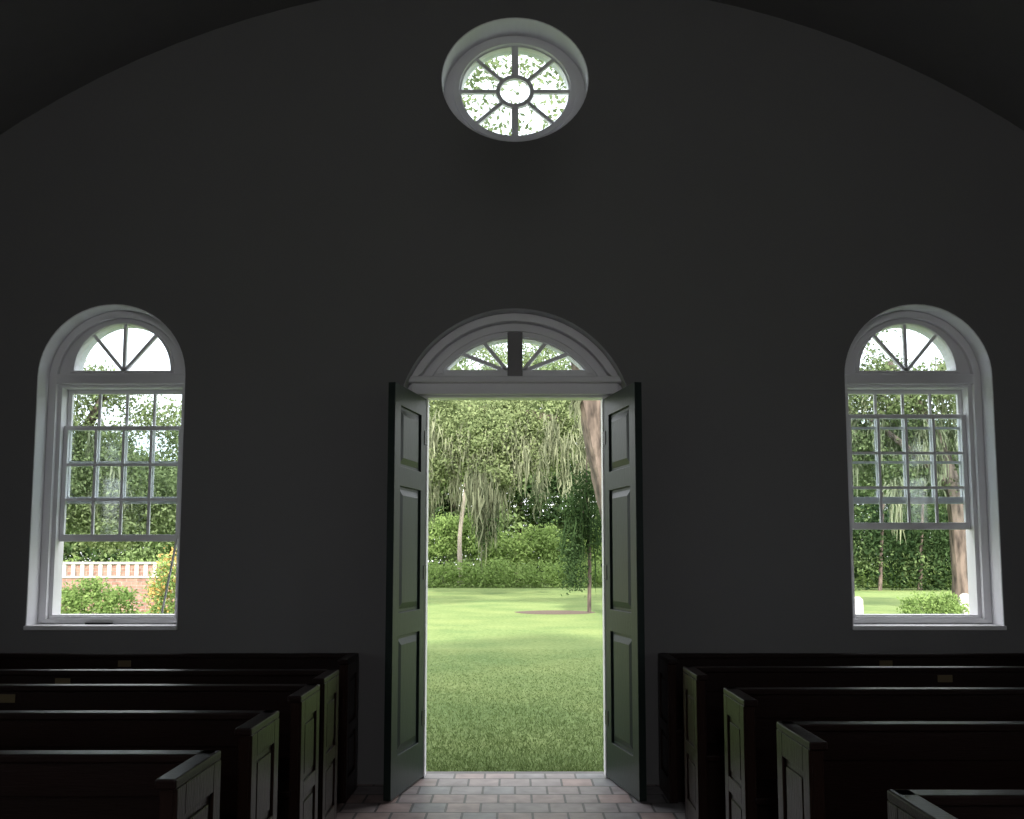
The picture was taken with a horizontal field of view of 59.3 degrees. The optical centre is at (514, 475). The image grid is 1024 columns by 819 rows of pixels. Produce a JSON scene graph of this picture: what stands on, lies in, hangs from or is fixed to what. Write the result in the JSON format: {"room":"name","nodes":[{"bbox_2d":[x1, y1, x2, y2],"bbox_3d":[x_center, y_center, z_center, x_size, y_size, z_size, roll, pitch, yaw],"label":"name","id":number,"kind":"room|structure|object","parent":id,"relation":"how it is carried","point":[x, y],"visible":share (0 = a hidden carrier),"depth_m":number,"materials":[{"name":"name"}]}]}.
{"room":"house of worship","nodes":[
{"label":"house of worship","id":0,"kind":"room"},
{"bbox_2d":[337,774,684,818],"bbox_3d":[0.000,1.564,-0.141,9.800,0.100,13.000,0,-5,0],"label":"floor","id":1,"kind":"structure","parent":0,"point":[434,796],"depth_m":5.64,"materials":[{"name":"brick"}]},
{"bbox_2d":[0,750,220,818],"bbox_3d":[-2.905,1.333,2.759,3.854,0.880,0.405,0,-5,0],"label":"pew","id":2,"kind":"object","parent":1,"relation":"on","point":[34,784],"visible":1,"depth_m":2.94,"materials":[{"name":"brown wood"}]},
{"bbox_2d":[0,710,278,818],"bbox_3d":[-2.910,1.403,3.536,3.844,0.880,0.405,0,-5,0],"label":"pew","id":3,"kind":"object","parent":1,"relation":"on","point":[247,741],"visible":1,"depth_m":3.71,"materials":[{"name":"brown wood"}]},
{"bbox_2d":[0,684,319,818],"bbox_3d":[-2.910,1.473,4.323,3.844,0.880,0.405,0,-5,0],"label":"pew","id":4,"kind":"object","parent":1,"relation":"on","point":[298,705],"visible":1,"depth_m":4.50,"materials":[{"name":"brown wood"}]},
{"bbox_2d":[0,669,338,818],"bbox_3d":[-2.920,1.527,4.920,3.824,0.880,0.405,0,-5,0],"label":"pew","id":5,"kind":"object","parent":1,"relation":"on","point":[328,679],"visible":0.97,"depth_m":5.09,"materials":[{"name":"brown wood"}]},
{"bbox_2d":[0,653,358,802],"bbox_3d":[-2.940,1.606,5.797,3.784,0.880,0.405,0,-5,0],"label":"pew","id":6,"kind":"object","parent":1,"relation":"on","point":[347,664],"visible":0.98,"depth_m":5.97,"materials":[{"name":"brown wood"}]},
{"bbox_2d":[658,653,1023,802],"bbox_3d":[2.895,1.606,5.797,3.874,0.880,0.405,0,-5,0],"label":"pew","id":7,"kind":"object","parent":1,"relation":"on","point":[670,665],"visible":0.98,"depth_m":5.97,"materials":[{"name":"brown wood"}]},
{"bbox_2d":[683,666,1023,818],"bbox_3d":[2.910,1.540,5.060,3.844,0.880,0.405,0,-5,0],"label":"pew","id":8,"kind":"object","parent":1,"relation":"on","point":[703,699],"visible":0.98,"depth_m":5.23,"materials":[{"name":"brown wood"}]},
{"bbox_2d":[723,687,1023,818],"bbox_3d":[2.930,1.463,4.203,3.804,0.880,0.405,0,-5,0],"label":"pew","id":9,"kind":"object","parent":1,"relation":"on","point":[751,714],"visible":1,"depth_m":4.38,"materials":[{"name":"brown wood"}]},
{"bbox_2d":[776,721,1023,818],"bbox_3d":[2.928,1.380,3.287,3.809,0.880,0.405,0,-5,0],"label":"pew","id":10,"kind":"object","parent":1,"relation":"on","point":[826,769],"visible":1,"depth_m":3.46,"materials":[{"name":"brown wood"}]},
{"bbox_2d":[887,790,1023,818],"bbox_3d":[2.930,1.287,2.251,3.804,0.880,0.405,0,-5,0],"label":"pew","id":11,"kind":"object","parent":1,"relation":"on","point":[901,804],"visible":1,"depth_m":2.43,"materials":[{"name":"brown wood"}]},
{"bbox_2d":[0,0,1023,783],"bbox_3d":[0.000,-1.699,6.554,10.400,7.600,0.350,0,-5,0],"label":"wall","id":12,"kind":"structure","parent":0,"point":[297,194],"depth_m":6.36,"materials":[{"name":"paint"}]},
{"bbox_2d":[23,624,177,629],"bbox_3d":[-2.820,1.042,6.212,1.044,0.030,0.200,0,-5,0],"label":"sill","id":13,"kind":"structure","parent":12,"relation":"attached to","point":[35,626],"depth_m":6.11,"materials":[{"name":"white paint"}]},
{"bbox_2d":[85,528,178,623],"bbox_3d":[-2.672,0.698,6.292,0.619,0.665,0.041,0,-5,-4],"label":"prop","id":14,"kind":"object","parent":13,"relation":"on","point":[177,535],"visible":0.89,"depth_m":6.31,"materials":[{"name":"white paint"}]},
{"bbox_2d":[25,304,184,625],"bbox_3d":[-2.820,-0.081,6.323,1.035,2.253,0.179,0,-5,0],"label":"lining","id":15,"kind":"object","parent":12,"relation":"attached to","point":[51,348],"visible":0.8,"depth_m":6.30,"materials":[{"name":"white wood"}]},
{"bbox_2d":[38,311,184,622],"bbox_3d":[-2.820,-0.080,6.395,1.020,2.226,0.035,0,-5,0],"label":"trim","id":16,"kind":"structure","parent":12,"relation":"attached to","point":[81,329],"depth_m":6.39,"materials":[{"name":"white paint"}]},
{"bbox_2d":[40,319,183,623],"bbox_3d":[-2.820,-0.064,6.472,1.024,2.248,0.120,0,-5,0],"label":"frame","id":17,"kind":"object","parent":12,"relation":"attached to","point":[56,562],"visible":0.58,"depth_m":6.46,"materials":[{"name":"white paint"}]},
{"bbox_2d":[93,334,123,370],"bbox_3d":[-2.934,-0.887,6.508,0.245,0.287,0.025,0,-5,0],"label":"fan spoke","id":18,"kind":"object","parent":17,"relation":"attached to","point":[95,336],"depth_m":6.50,"materials":[{"name":"white wood"}]},
{"bbox_2d":[51,616,173,623],"bbox_3d":[-2.820,1.010,6.305,0.860,0.051,0.020,0,-5,0],"label":"rail","id":19,"kind":"object","parent":17,"relation":"attached to","point":[52,617],"depth_m":6.30,"materials":[{"name":"white wood"}]},
{"bbox_2d":[122,324,127,370],"bbox_3d":[-2.820,-0.929,6.512,0.022,0.356,0.025,0,-5,0],"label":"fan spoke","id":20,"kind":"object","parent":17,"relation":"attached to","point":[125,336],"depth_m":6.50,"materials":[{"name":"white wood"}]},
{"bbox_2d":[125,335,157,370],"bbox_3d":[-2.706,-0.887,6.508,0.245,0.287,0.025,0,-5,0],"label":"fan spoke","id":21,"kind":"object","parent":17,"relation":"attached to","point":[150,342],"depth_m":6.50,"materials":[{"name":"white wood"}]},
{"bbox_2d":[59,390,181,541],"bbox_3d":[-2.820,-0.079,6.493,0.856,1.101,0.070,0,-5,0],"label":"window","id":22,"kind":"structure","parent":12,"relation":"in","point":[63,537],"depth_m":6.47,"materials":[{"name":"white paint"}]},
{"bbox_2d":[56,374,184,384],"bbox_3d":[-2.820,-0.691,6.448,0.914,0.070,0.040,0,-5,0],"label":"transom","id":23,"kind":"object","parent":12,"relation":"attached to","point":[62,379],"visible":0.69,"depth_m":6.43,"materials":[{"name":"white paint"}]},
{"bbox_2d":[70,321,174,372],"bbox_3d":[-2.820,-0.929,6.482,0.751,0.376,0.015,0,-5,0],"label":"fan bead","id":24,"kind":"object","parent":12,"relation":"attached to","point":[172,366],"visible":1,"depth_m":6.47},
{"bbox_2d":[461,90,495,94],"bbox_3d":[-0.265,-2.864,6.718,0.280,0.026,0.028,0,-5,0],"label":"spoke","id":25,"kind":"object","parent":12,"relation":"attached to","point":[463,92],"visible":1,"depth_m":6.71,"materials":[{"name":"white paint"}]},
{"bbox_2d":[476,59,501,81],"bbox_3d":[-0.187,-3.026,6.732,0.215,0.190,0.028,0,-5,0],"label":"spoke","id":26,"kind":"object","parent":12,"relation":"attached to","point":[481,64],"visible":1,"depth_m":6.72,"materials":[{"name":"white paint"}]},
{"bbox_2d":[476,102,502,124],"bbox_3d":[-0.187,-2.702,6.703,0.215,0.190,0.028,0,-5,0],"label":"spoke","id":27,"kind":"object","parent":12,"relation":"attached to","point":[495,108],"visible":1,"depth_m":6.69,"materials":[{"name":"white paint"}]},
{"bbox_2d":[383,376,646,800],"bbox_3d":[0.000,0.657,6.027,1.636,2.788,0.651,0,-5,0],"label":"door","id":28,"kind":"structure","parent":12,"relation":"in","point":[403,767],"depth_m":5.95,"materials":[{"name":"green paint"}]},
{"bbox_2d":[408,323,621,777],"bbox_3d":[0.000,0.467,6.424,1.552,3.262,0.120,0,-5,0],"label":"frame","id":29,"kind":"object","parent":12,"relation":"attached to","point":[446,372],"visible":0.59,"depth_m":6.46,"materials":[{"name":"white paint"}]},
{"bbox_2d":[462,353,506,369],"bbox_3d":[-0.220,-0.818,6.504,0.350,0.159,0.030,0,-5,0],"label":"fan spoke","id":30,"kind":"object","parent":29,"relation":"attached to","point":[465,355],"depth_m":6.49,"materials":[{"name":"white wood"}]},
{"bbox_2d":[483,343,506,368],"bbox_3d":[-0.140,-0.860,6.508,0.200,0.236,0.030,0,-5,0],"label":"fan spoke","id":31,"kind":"object","parent":29,"relation":"attached to","point":[486,345],"depth_m":6.49,"materials":[{"name":"white wood"}]},
{"bbox_2d":[507,332,522,375],"bbox_3d":[0.000,-0.868,6.476,0.108,0.330,0.055,0,-5,0],"label":"post","id":32,"kind":"object","parent":29,"relation":"attached to","point":[514,339],"depth_m":6.45,"materials":[{"name":"black wood"}]},
{"bbox_2d":[523,343,546,368],"bbox_3d":[0.140,-0.860,6.508,0.200,0.236,0.030,0,-5,0],"label":"fan spoke","id":33,"kind":"object","parent":29,"relation":"attached to","point":[543,345],"depth_m":6.50,"materials":[{"name":"white wood"}]},
{"bbox_2d":[523,353,567,369],"bbox_3d":[0.220,-0.818,6.504,0.350,0.159,0.030,0,-5,0],"label":"fan spoke","id":34,"kind":"object","parent":29,"relation":"attached to","point":[563,355],"depth_m":6.49,"materials":[{"name":"white wood"}]},
{"bbox_2d":[441,17,588,141],"bbox_3d":[0.000,-2.849,6.592,1.063,0.937,0.219,0,-5,0],"label":"lining","id":35,"kind":"object","parent":12,"relation":"attached to","point":[514,26],"visible":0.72,"depth_m":6.61,"materials":[{"name":"white paint"}]},
{"bbox_2d":[445,36,584,140],"bbox_3d":[0.000,-2.834,6.751,1.052,0.926,0.100,0,-5,0],"label":"frame","id":36,"kind":"object","parent":12,"relation":"attached to","point":[506,50],"visible":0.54,"depth_m":6.73,"materials":[{"name":"white paint"}]},
{"bbox_2d":[411,383,618,394],"bbox_3d":[0.000,-0.621,6.436,1.480,0.080,0.050,0,-5,0],"label":"rail","id":37,"kind":"object","parent":12,"relation":"attached to","point":[418,388],"visible":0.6,"depth_m":6.41,"materials":[{"name":"white paint"}]},
{"bbox_2d":[412,313,617,375],"bbox_3d":[0.000,-0.924,6.449,1.537,0.476,0.080,0,-5,0],"label":"trim","id":38,"kind":"structure","parent":12,"relation":"attached to","point":[509,318],"depth_m":6.42,"materials":[{"name":"white paint"}]},
{"bbox_2d":[404,308,625,388],"bbox_3d":[0.000,-0.872,6.394,1.554,0.603,0.179,0,-5,0],"label":"lining","id":39,"kind":"object","parent":12,"relation":"attached to","point":[511,310],"visible":0.59,"depth_m":6.36,"materials":[{"name":"grey wood"}]},
{"bbox_2d":[496,75,533,108],"bbox_3d":[0.000,-2.865,6.716,0.284,0.252,0.035,0,-5,0],"label":"hub","id":40,"kind":"object","parent":12,"relation":"attached to","point":[505,80],"visible":1,"depth_m":6.70,"materials":[{"name":"white paint"}]},
{"bbox_2d":[512,107,517,135],"bbox_3d":[0.000,-2.635,6.697,0.050,0.240,0.028,0,-5,0],"label":"spoke","id":41,"kind":"object","parent":12,"relation":"attached to","point":[514,109],"visible":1,"depth_m":6.68,"materials":[{"name":"white paint"}]},
{"bbox_2d":[512,46,517,74],"bbox_3d":[0.000,-3.093,6.738,0.050,0.240,0.028,0,-5,0],"label":"spoke","id":42,"kind":"object","parent":12,"relation":"attached to","point":[514,49],"visible":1,"depth_m":6.73,"materials":[{"name":"white paint"}]},
{"bbox_2d":[527,102,553,124],"bbox_3d":[0.187,-2.702,6.703,0.215,0.190,0.028,0,-5,0],"label":"spoke","id":43,"kind":"object","parent":12,"relation":"attached to","point":[534,108],"visible":1,"depth_m":6.69,"materials":[{"name":"white paint"}]},
{"bbox_2d":[528,59,553,81],"bbox_3d":[0.187,-3.026,6.732,0.215,0.190,0.028,0,-5,0],"label":"spoke","id":44,"kind":"object","parent":12,"relation":"attached to","point":[548,64],"visible":1,"depth_m":6.72,"materials":[{"name":"white paint"}]},
{"bbox_2d":[534,90,568,94],"bbox_3d":[0.265,-2.864,6.718,0.280,0.026,0.028,0,-5,0],"label":"spoke","id":45,"kind":"object","parent":12,"relation":"attached to","point":[536,92],"visible":1,"depth_m":6.71,"materials":[{"name":"white paint"}]},
{"bbox_2d":[855,321,959,372],"bbox_3d":[2.820,-0.929,6.482,0.751,0.376,0.015,0,-5,0],"label":"fan bead","id":46,"kind":"object","parent":12,"relation":"attached to","point":[857,366],"visible":1,"depth_m":6.47},
{"bbox_2d":[872,335,906,370],"bbox_3d":[2.706,-0.887,6.508,0.245,0.287,0.025,0,-5,0],"label":"fan spoke","id":47,"kind":"object","parent":46,"relation":"attached to","point":[879,342],"depth_m":6.50,"materials":[{"name":"white wood"}]},
{"bbox_2d":[907,334,936,370],"bbox_3d":[2.934,-0.887,6.508,0.245,0.287,0.025,0,-5,0],"label":"fan spoke","id":48,"kind":"object","parent":46,"relation":"attached to","point":[934,336],"depth_m":6.50,"materials":[{"name":"white wood"}]},
{"bbox_2d":[848,390,969,529],"bbox_3d":[2.820,-0.121,6.497,0.856,1.016,0.070,0,-5,0],"label":"window","id":49,"kind":"structure","parent":12,"relation":"in","point":[966,525],"depth_m":6.48,"materials":[{"name":"white paint"}]},
{"bbox_2d":[845,374,973,384],"bbox_3d":[2.820,-0.691,6.448,0.914,0.070,0.040,0,-5,0],"label":"transom","id":50,"kind":"object","parent":12,"relation":"attached to","point":[851,379],"visible":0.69,"depth_m":6.43,"materials":[{"name":"white paint"}]},
{"bbox_2d":[846,319,989,623],"bbox_3d":[2.820,-0.064,6.472,1.024,2.248,0.120,0,-5,0],"label":"frame","id":51,"kind":"object","parent":12,"relation":"attached to","point":[972,541],"visible":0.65,"depth_m":6.46,"materials":[{"name":"white paint"}]},
{"bbox_2d":[902,324,907,370],"bbox_3d":[2.820,-0.929,6.512,0.022,0.356,0.025,0,-5,0],"label":"fan spoke","id":52,"kind":"object","parent":51,"relation":"attached to","point":[904,336],"depth_m":6.50,"materials":[{"name":"white wood"}]},
{"bbox_2d":[856,616,978,623],"bbox_3d":[2.820,1.010,6.305,0.860,0.051,0.020,0,-5,0],"label":"rail","id":53,"kind":"object","parent":51,"relation":"attached to","point":[857,617],"depth_m":6.30,"materials":[{"name":"white wood"}]},
{"bbox_2d":[845,311,991,622],"bbox_3d":[2.820,-0.080,6.395,1.020,2.226,0.035,0,-5,0],"label":"trim","id":54,"kind":"structure","parent":12,"relation":"attached to","point":[948,329],"depth_m":6.39,"materials":[{"name":"white paint"}]},
{"bbox_2d":[845,304,1004,625],"bbox_3d":[2.820,-0.081,6.323,1.035,2.253,0.179,0,-5,0],"label":"lining","id":55,"kind":"object","parent":12,"relation":"attached to","point":[978,348],"visible":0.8,"depth_m":6.32,"materials":[{"name":"white wood"}]},
{"bbox_2d":[852,624,1006,629],"bbox_3d":[2.820,1.042,6.212,1.044,0.030,0.200,0,-5,0],"label":"sill","id":56,"kind":"structure","parent":12,"relation":"attached to","point":[856,626],"depth_m":6.11,"materials":[{"name":"white paint"}]},
{"bbox_2d":[0,0,1023,134],"bbox_3d":[0.000,-3.059,0.125,9.800,2.334,12.700,0,-5,0],"label":"ceiling","id":57,"kind":"structure","parent":0,"point":[50,50],"depth_m":6.17,"materials":[{"name":"paint"}]},
{"label":"outside","id":58,"kind":"structure","parent":0,"visible":0},
{"bbox_2d":[426,573,951,770],"bbox_3d":[0.000,6.056,49.657,180.000,0.001,180.000,0,-5,0],"label":"ground","id":59,"kind":"structure","parent":58,"point":[474,619],"depth_m":15.60,"materials":[{"name":"green plant"}]},
{"bbox_2d":[61,576,144,613],"bbox_3d":[-7.678,2.435,16.318,2.087,1.280,1.151,-1,-5,8],"label":"bush","id":60,"kind":"object","parent":59,"relation":"on","point":[75,600],"visible":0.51,"depth_m":16.20,"materials":[{"name":"green plant"}]},
{"bbox_2d":[61,564,175,613],"bbox_3d":[-11.500,2.671,19.966,9.000,1.420,0.250,0,-5,0],"label":"wall","id":61,"kind":"structure","parent":59,"relation":"on","point":[133,582],"depth_m":19.88,"materials":[{"name":"brick"}]},
{"bbox_2d":[62,576,174,577],"bbox_3d":[-11.500,2.242,20.005,9.000,0.040,0.310,0,-5,0],"label":"wall band","id":62,"kind":"object","parent":61,"relation":"attached to","point":[62,576],"depth_m":19.85,"materials":[{"name":"stone"}]},
{"bbox_2d":[62,564,174,575],"bbox_3d":[-11.555,2.080,19.878,8.890,0.260,0.030,0,-5,0],"label":"blocks","id":63,"kind":"object","parent":61,"relation":"attached to","point":[73,566],"visible":0.54,"depth_m":19.86,"materials":[{"name":"concrete"}]},
{"bbox_2d":[63,562,174,563],"bbox_3d":[-11.500,1.938,20.032,9.000,0.050,0.350,0,-5,0],"label":"coping","id":64,"kind":"object","parent":61,"relation":"on","point":[63,562],"visible":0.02,"depth_m":19.86,"materials":[{"name":"stone"}]},
{"bbox_2d":[66,354,181,560],"bbox_3d":[-15.959,-0.106,33.098,11.098,9.876,5.931,1,-5,-10],"label":"shade tree","id":65,"kind":"object","parent":59,"relation":"on","point":[109,476],"visible":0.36,"depth_m":32.63,"materials":[{"name":"green plant"}]},
{"bbox_2d":[141,545,176,613],"bbox_3d":[-5.731,2.045,14.859,0.966,1.793,0.902,4,-7,-38],"label":"flowering shrub","id":66,"kind":"object","parent":59,"relation":"on","point":[159,587],"visible":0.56,"depth_m":14.74,"materials":[{"name":"green plant"}]},
{"bbox_2d":[447,451,477,584],"bbox_3d":[-2.545,1.830,49.446,3.778,8.671,3.161,-3,-6,29],"label":"slender tree","id":67,"kind":"object","parent":59,"relation":"on","point":[459,542],"visible":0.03,"depth_m":49.05,"materials":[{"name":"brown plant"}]},
{"bbox_2d":[63,551,951,587],"bbox_3d":[-0.358,4.895,47.013,74.158,2.000,3.548,0,-5,0],"label":"shrub border","id":68,"kind":"object","parent":59,"relation":"on","point":[473,576],"visible":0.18,"depth_m":46.52,"materials":[{"name":"green plant"}]},
{"bbox_2d":[428,343,590,567],"bbox_3d":[0.768,-0.742,38.269,17.016,12.324,6.685,0,-5,-3],"label":"oak tree","id":69,"kind":"object","parent":59,"relation":"on","point":[491,455],"visible":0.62,"depth_m":36.09,"materials":[{"name":"green plant"}]},
{"bbox_2d":[63,352,956,583],"bbox_3d":[-1.162,-0.237,57.710,89.647,16.966,12.782,0,-5,0],"label":"woodland","id":70,"kind":"object","parent":59,"relation":"on","point":[522,513],"visible":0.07,"depth_m":55.33,"materials":[{"name":"green plant"}]},
{"bbox_2d":[428,507,601,575],"bbox_3d":[0.115,3.846,51.171,15.076,4.143,3.236,0,-5,0],"label":"shrubs","id":71,"kind":"object","parent":59,"relation":"on","point":[540,545],"visible":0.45,"depth_m":50.77,"materials":[{"name":"green plant"}]},
{"bbox_2d":[426,771,603,773],"bbox_3d":[0.000,2.153,6.383,2.400,0.095,0.100,0,-5,0],"label":"doorstep","id":72,"kind":"object","parent":59,"relation":"on","point":[427,772],"visible":0.04,"depth_m":6.39,"materials":[{"name":"stone"}]},
{"bbox_2d":[426,649,603,770],"bbox_3d":[0.003,2.555,10.957,7.270,0.034,9.080,0,-5,0],"label":"grass blades","id":73,"kind":"object","parent":59,"relation":"on","point":[541,764],"visible":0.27,"depth_m":8.52,"materials":[{"name":"green plant"}]},
{"bbox_2d":[462,55,601,518],"bbox_3d":[1.349,-3.298,22.373,15.568,14.718,9.820,0,-5,0],"label":"live oak tree","id":74,"kind":"object","parent":59,"relation":"on","point":[588,412],"visible":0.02,"depth_m":21.84,"materials":[{"name":"green plant"}]},
{"bbox_2d":[516,610,594,613],"bbox_3d":[1.150,3.897,25.754,2.336,0.006,1.900,0,-5,0],"label":"mulch bed","id":75,"kind":"object","parent":59,"relation":"on","point":[539,611],"visible":0.99,"depth_m":25.64,"materials":[{"name":"brown soil"}]},
{"bbox_2d":[546,455,601,611],"bbox_3d":[2.044,1.584,26.019,2.072,4.652,1.864,2,-6,-24],"label":"cedar tree","id":76,"kind":"object","parent":75,"relation":"on","point":[583,532],"visible":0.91,"depth_m":25.75,"materials":[{"name":"green plant"}]},
{"bbox_2d":[855,597,863,613],"bbox_3d":[9.300,3.539,24.426,0.280,0.530,0.090,0,-5,0],"label":"gravestone","id":77,"kind":"object","parent":59,"relation":"on","point":[859,609],"visible":0.52,"depth_m":24.38,"materials":[{"name":"stone"}]},
{"bbox_2d":[853,475,951,590],"bbox_3d":[21.916,2.517,43.339,19.523,6.210,4.713,0,-5,2],"label":"thicket","id":78,"kind":"object","parent":59,"relation":"on","point":[920,558],"visible":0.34,"depth_m":42.85,"materials":[{"name":"green plant"}]},
{"bbox_2d":[848,328,967,602],"bbox_3d":[11.929,-0.730,25.595,6.519,9.740,4.823,2,-5,-18],"label":"tree","id":79,"kind":"object","parent":59,"relation":"on","point":[890,440],"visible":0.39,"depth_m":24.86,"materials":[{"name":"green plant"}]},
{"bbox_2d":[896,588,968,613],"bbox_3d":[9.283,2.932,19.832,1.796,0.936,1.213,1,-5,-11],"label":"bush","id":80,"kind":"object","parent":59,"relation":"on","point":[933,607],"visible":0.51,"depth_m":19.69,"materials":[{"name":"green plant"}]},
{"bbox_2d":[959,593,968,613],"bbox_3d":[11.720,3.384,23.436,0.280,0.660,0.090,0,-5,0],"label":"gravestone","id":81,"kind":"object","parent":59,"relation":"on","point":[965,596],"visible":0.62,"depth_m":23.41,"materials":[{"name":"stone"}]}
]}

